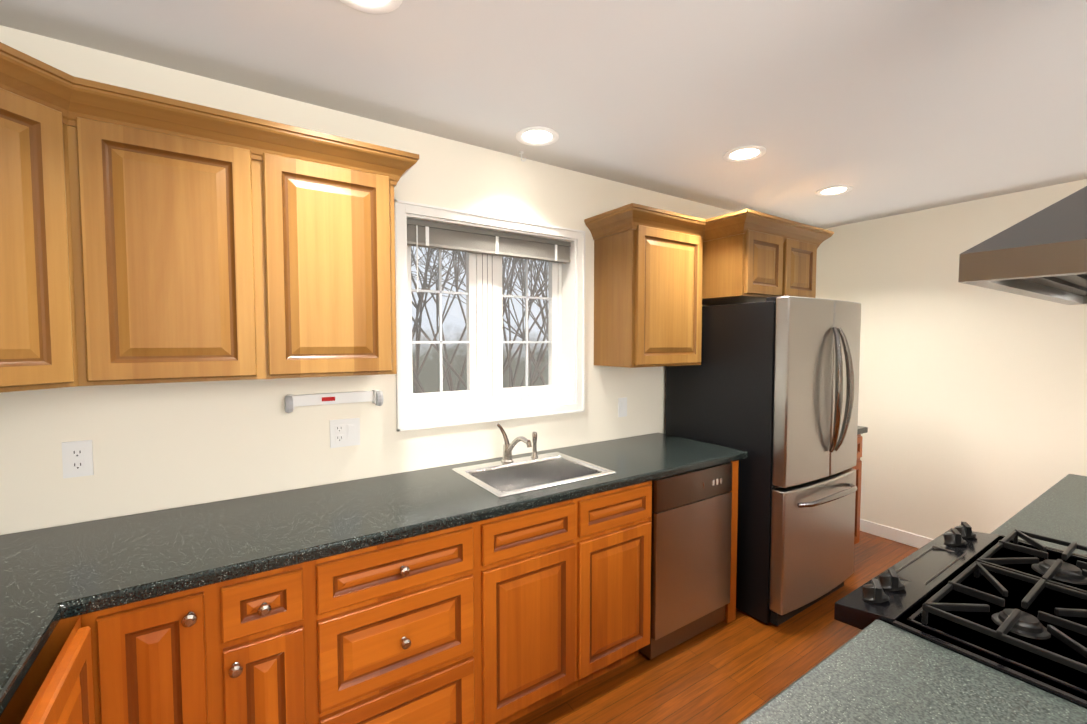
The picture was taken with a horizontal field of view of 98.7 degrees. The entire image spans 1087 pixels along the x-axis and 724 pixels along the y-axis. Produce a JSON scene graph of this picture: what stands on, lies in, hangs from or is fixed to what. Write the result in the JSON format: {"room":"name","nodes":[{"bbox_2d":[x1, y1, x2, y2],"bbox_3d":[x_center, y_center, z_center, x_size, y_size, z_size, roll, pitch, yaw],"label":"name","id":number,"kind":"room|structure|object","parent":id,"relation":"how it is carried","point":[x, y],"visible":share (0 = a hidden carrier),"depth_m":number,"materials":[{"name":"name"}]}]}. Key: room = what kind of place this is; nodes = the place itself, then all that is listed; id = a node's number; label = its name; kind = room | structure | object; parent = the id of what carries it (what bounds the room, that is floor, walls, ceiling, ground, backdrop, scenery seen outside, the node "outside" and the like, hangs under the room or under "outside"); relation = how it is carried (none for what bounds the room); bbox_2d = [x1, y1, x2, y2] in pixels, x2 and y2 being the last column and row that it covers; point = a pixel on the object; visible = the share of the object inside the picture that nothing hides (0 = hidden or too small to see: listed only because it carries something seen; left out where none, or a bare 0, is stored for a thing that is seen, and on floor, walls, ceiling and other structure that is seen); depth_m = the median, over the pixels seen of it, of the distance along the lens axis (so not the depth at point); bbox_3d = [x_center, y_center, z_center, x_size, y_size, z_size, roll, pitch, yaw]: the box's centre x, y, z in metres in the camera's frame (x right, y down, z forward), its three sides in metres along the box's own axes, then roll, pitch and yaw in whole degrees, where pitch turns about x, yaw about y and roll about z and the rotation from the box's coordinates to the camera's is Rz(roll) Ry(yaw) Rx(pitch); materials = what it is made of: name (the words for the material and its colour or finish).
{"room":"kitchen","nodes":[
{"label":"kitchen","id":0,"kind":"room"},
{"bbox_2d":[0,25,733,534],"bbox_3d":[0.088,0.163,2.713,5.590,2.430,0.260,-2,3,-34],"label":"wall","id":1,"kind":"structure","parent":0,"point":[164,445],"depth_m":1.80,"materials":[{"name":"beige paint"}]},
{"bbox_2d":[0,42,83,392],"bbox_3d":[-1.525,-0.306,1.091,0.608,0.759,0.608,-2,3,-34],"label":"upper cabinet","id":2,"kind":"object","parent":1,"relation":"attached to","point":[40,291],"depth_m":1.17,"materials":[{"name":"brown wood"}]},
{"bbox_2d":[62,440,93,478],"bbox_3d":[-1.497,0.312,1.499,0.070,0.115,0.008,-2,3,-34],"label":"electrical outlet","id":3,"kind":"object","parent":1,"relation":"attached to","point":[77,458],"visible":1,"depth_m":1.50,"materials":[{"name":"white plastic"}]},
{"bbox_2d":[68,94,267,385],"bbox_3d":[-1.171,-0.324,1.497,0.432,0.759,0.325,-2,3,-34],"label":"upper cabinet","id":4,"kind":"object","parent":1,"relation":"attached to","point":[148,238],"depth_m":1.35,"materials":[{"name":"brown wood"}]},
{"bbox_2d":[264,134,399,378],"bbox_3d":[-0.811,-0.334,1.736,0.432,0.759,0.325,-2,3,-34],"label":"upper cabinet","id":5,"kind":"object","parent":1,"relation":"attached to","point":[329,219],"depth_m":1.59,"materials":[{"name":"brown wood"}]},
{"bbox_2d":[285,390,383,412],"bbox_3d":[-0.841,0.157,1.887,0.364,0.066,0.079,-2,3,-34],"label":"paper towel holder","id":6,"kind":"object","parent":1,"relation":"attached to","point":[375,397],"visible":1,"depth_m":1.89,"materials":[{"name":"white plastic"}]},
{"bbox_2d":[330,418,359,447],"bbox_3d":[-0.826,0.295,1.944,0.116,0.115,0.012,-2,3,-34],"label":"electrical outlet","id":7,"kind":"object","parent":1,"relation":"attached to","point":[344,432],"visible":1,"depth_m":1.94,"materials":[{"name":"white plastic"}]},
{"bbox_2d":[394,199,584,430],"bbox_3d":[-0.268,-0.214,2.414,1.048,1.006,0.233,-2,3,-34],"label":"window","id":8,"kind":"structure","parent":1,"relation":"in","point":[486,396],"depth_m":2.40,"materials":[{"name":"white wood"}]},
{"bbox_2d":[407,218,570,291],"bbox_3d":[-0.244,-0.492,2.365,0.924,0.329,0.056,-2,3,-34],"label":"window blind","id":9,"kind":"object","parent":8,"relation":"attached to","point":[426,233],"depth_m":2.32,"materials":[{"name":"grey fabric"}]},
{"bbox_2d":[618,397,626,416],"bbox_3d":[0.478,0.273,2.813,0.070,0.115,0.012,-2,3,-34],"label":"outlet","id":10,"kind":"object","parent":1,"relation":"attached to","point":[622,407],"visible":1,"depth_m":2.81,"materials":[{"name":"white plastic"}]},
{"bbox_2d":[592,214,707,367],"bbox_3d":[0.611,-0.369,2.683,0.561,0.774,0.325,-2,3,-34],"label":"upper cabinet","id":11,"kind":"object","parent":1,"relation":"attached to","point":[649,269],"depth_m":2.53,"materials":[{"name":"brown wood"}]},
{"bbox_2d":[704,218,787,305],"bbox_3d":[1.076,-0.568,2.832,0.383,0.389,0.578,-2,3,-34],"label":"upper cabinet","id":12,"kind":"object","parent":1,"relation":"attached to","point":[748,258],"depth_m":2.59,"materials":[{"name":"brown wood"}]},
{"bbox_2d":[748,230,823,302],"bbox_3d":[1.394,-0.578,3.044,0.382,0.389,0.578,-2,3,-34],"label":"upper cabinet","id":13,"kind":"object","parent":1,"relation":"attached to","point":[802,248],"depth_m":2.81,"materials":[{"name":"brown wood"}]},
{"bbox_2d":[0,0,1086,228],"bbox_3d":[1.702,-0.984,0.238,5.590,0.080,6.080,-2,3,-34],"label":"ceiling","id":14,"kind":"structure","parent":0,"point":[885,108],"depth_m":1.66,"materials":[{"name":"white paint"}]},
{"bbox_2d":[340,0,402,13],"bbox_3d":[-0.469,-0.983,1.225,0.196,0.007,0.196,-2,3,-34],"label":"recessed light","id":15,"kind":"object","parent":14,"relation":"in","point":[377,6],"visible":1,"depth_m":1.29,"materials":[{"name":"white"}]},
{"bbox_2d":[516,126,558,145],"bbox_3d":[-0.028,-1.023,2.122,0.196,0.007,0.196,-2,3,-34],"label":"recessed light","id":16,"kind":"object","parent":14,"relation":"in","point":[537,136],"visible":1,"depth_m":2.11,"materials":[{"name":"white"}]},
{"bbox_2d":[723,145,765,161],"bbox_3d":[0.998,-1.032,2.318,0.196,0.007,0.196,-2,3,-34],"label":"recessed light","id":17,"kind":"object","parent":14,"relation":"in","point":[744,153],"visible":1,"depth_m":2.31,"materials":[{"name":"white"}]},
{"bbox_2d":[815,185,852,195],"bbox_3d":[1.794,-1.057,2.885,0.196,0.007,0.196,-2,3,-34],"label":"recessed light","id":18,"kind":"object","parent":14,"relation":"in","point":[834,190],"visible":0.98,"depth_m":2.88,"materials":[{"name":"white"}]},
{"bbox_2d":[958,186,1086,304],"bbox_3d":[1.245,-0.554,0.822,0.915,0.829,0.528,-2,3,-34],"label":"range hood","id":19,"kind":"object","parent":14,"relation":"hanging from","point":[1042,254],"visible":1,"depth_m":0.77,"materials":[{"name":"silver metal"}]},
{"bbox_2d":[509,531,918,723],"bbox_3d":[1.702,1.514,0.349,5.590,0.060,6.080,-2,3,-34],"label":"floor","id":20,"kind":"structure","parent":0,"point":[742,666],"depth_m":2.12,"materials":[{"name":"brown wood"}]},
{"bbox_2d":[0,611,103,723],"bbox_3d":[-1.189,1.031,0.708,0.677,0.874,0.480,-2,3,-34],"label":"base cabinet","id":21,"kind":"object","parent":20,"relation":"on","point":[64,684],"depth_m":1.02,"materials":[{"name":"brown wood"}]},
{"bbox_2d":[0,519,103,716],"bbox_3d":[-0.555,0.617,-0.296,0.639,0.039,4.058,-2,3,-34],"label":"countertop","id":22,"kind":"structure","parent":21,"relation":"on","point":[51,578],"depth_m":1.09,"materials":[{"name":"stone"}]},
{"bbox_2d":[44,433,747,615],"bbox_3d":[-0.164,0.514,2.017,2.598,0.039,0.638,-2,3,-34],"label":"countertop","id":23,"kind":"structure","parent":21,"relation":"on","point":[133,558],"depth_m":1.53,"materials":[{"name":"stone"}]},
{"bbox_2d":[496,423,537,462],"bbox_3d":[-0.073,0.386,2.200,0.223,0.190,0.240,-2,3,-34],"label":"faucet","id":24,"kind":"object","parent":23,"relation":"on","point":[507,447],"depth_m":2.23,"materials":[{"name":"silver metal"}]},
{"bbox_2d":[452,423,615,496],"bbox_3d":[-0.048,0.478,2.101,0.590,0.364,0.460,-2,3,-34],"label":"sink","id":25,"kind":"object","parent":23,"relation":"in","point":[507,475],"visible":0.6,"depth_m":2.22,"materials":[{"name":"silver metal"}]},
{"bbox_2d":[452,452,615,496],"bbox_3d":[-0.048,0.573,2.105,0.590,0.174,0.460,-2,3,-34],"label":"basin","id":26,"kind":"object","parent":25,"relation":"in","point":[505,477],"depth_m":2.22,"materials":[{"name":"silver metal"}]},
{"bbox_2d":[100,560,319,723],"bbox_3d":[-1.031,0.996,1.474,0.465,0.874,0.620,-2,3,-34],"label":"base cabinet","id":27,"kind":"object","parent":20,"relation":"on","point":[242,650],"depth_m":1.23,"materials":[{"name":"brown wood"}]},
{"bbox_2d":[316,520,483,723],"bbox_3d":[-0.617,0.984,1.749,0.528,0.874,0.620,-2,3,-34],"label":"base cabinet","id":28,"kind":"object","parent":20,"relation":"on","point":[400,623],"depth_m":1.49,"materials":[{"name":"brown wood"}]},
{"bbox_2d":[484,497,583,723],"bbox_3d":[-0.215,0.972,2.017,0.439,0.874,0.620,-2,3,-34],"label":"base cabinet","id":29,"kind":"object","parent":20,"relation":"on","point":[507,619],"depth_m":1.76,"materials":[{"name":"brown wood"}]},
{"bbox_2d":[584,481,651,683],"bbox_3d":[0.150,0.961,2.260,0.438,0.874,0.620,-2,3,-34],"label":"base cabinet","id":30,"kind":"object","parent":20,"relation":"on","point":[617,522],"depth_m":2.00,"materials":[{"name":"brown wood"}]},
{"bbox_2d":[638,462,732,658],"bbox_3d":[0.583,0.952,2.528,0.562,0.870,0.594,-2,3,-34],"label":"dishwasher","id":31,"kind":"object","parent":20,"relation":"on","point":[691,550],"visible":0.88,"depth_m":2.26,"materials":[{"name":"silver metal"}]},
{"bbox_2d":[665,296,860,625],"bbox_3d":[1.356,0.502,2.849,0.790,1.715,0.884,-2,3,-34],"label":"refrigerator","id":32,"kind":"object","parent":20,"relation":"on","point":[770,385],"visible":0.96,"depth_m":2.49,"materials":[{"name":"silver metal"}]},
{"bbox_2d":[852,426,867,543],"bbox_3d":[1.833,0.894,3.337,0.482,0.914,0.687,-2,3,-34],"label":"base cabinet","id":33,"kind":"object","parent":20,"relation":"on","point":[860,431],"visible":0.06,"depth_m":3.17,"materials":[{"name":"brown wood"}]},
{"bbox_2d":[857,426,867,434],"bbox_3d":[1.827,0.456,3.325,0.482,0.039,0.668,-2,3,-34],"label":"countertop","id":34,"kind":"structure","parent":33,"relation":"on","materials":[{"name":"laminate"}]},
{"bbox_2d":[739,474,1086,723],"bbox_3d":[1.628,1.001,0.914,2.462,0.914,1.219,-2,3,-34],"label":"kitchen island","id":35,"kind":"object","parent":20,"relation":"on","point":[878,672],"visible":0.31,"depth_m":0.79,"materials":[{"name":"grey stone"}]},
{"bbox_2d":[834,521,1086,708],"bbox_3d":[1.190,0.963,0.970,0.779,0.946,0.768,-2,3,-34],"label":"range","id":36,"kind":"object","parent":20,"relation":"on","point":[1011,604],"visible":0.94,"depth_m":1.02,"materials":[{"name":"black metal"}]},
{"bbox_2d":[816,179,1086,538],"bbox_3d":[3.920,0.204,1.770,0.260,2.430,5.560,-2,3,-34],"label":"wall","id":37,"kind":"structure","parent":0,"point":[972,406],"depth_m":3.20,"materials":[{"name":"beige paint"}]},
{"bbox_2d":[860,519,933,548],"bbox_3d":[3.805,1.374,1.744,0.016,0.094,5.559,-2,3,-34],"label":"baseboard","id":38,"kind":"structure","parent":37,"relation":"attached to","point":[899,536],"depth_m":3.48,"materials":[{"name":"white wood"}]},
{"label":"outside","id":39,"kind":"structure","parent":0,"visible":0},
{"bbox_2d":[411,246,547,392],"bbox_3d":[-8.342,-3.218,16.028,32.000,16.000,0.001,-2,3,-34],"label":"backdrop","id":40,"kind":"structure","parent":39,"point":[430,366],"depth_m":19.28,"materials":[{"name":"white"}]},
{"bbox_3d":[-3.989,3.566,9.791,32.000,1.000,15.700,-2,3,-34],"label":"ground","id":41,"kind":"structure","parent":0,"visible":0},
{"bbox_2d":[411,246,547,392],"bbox_3d":[-1.425,-2.064,10.870,16.149,12.164,15.487,-2,3,-34],"label":"trees","id":42,"kind":"object","parent":41,"relation":"on","point":[417,321],"depth_m":10.43,"materials":[{"name":"grey plant"}]}
]}

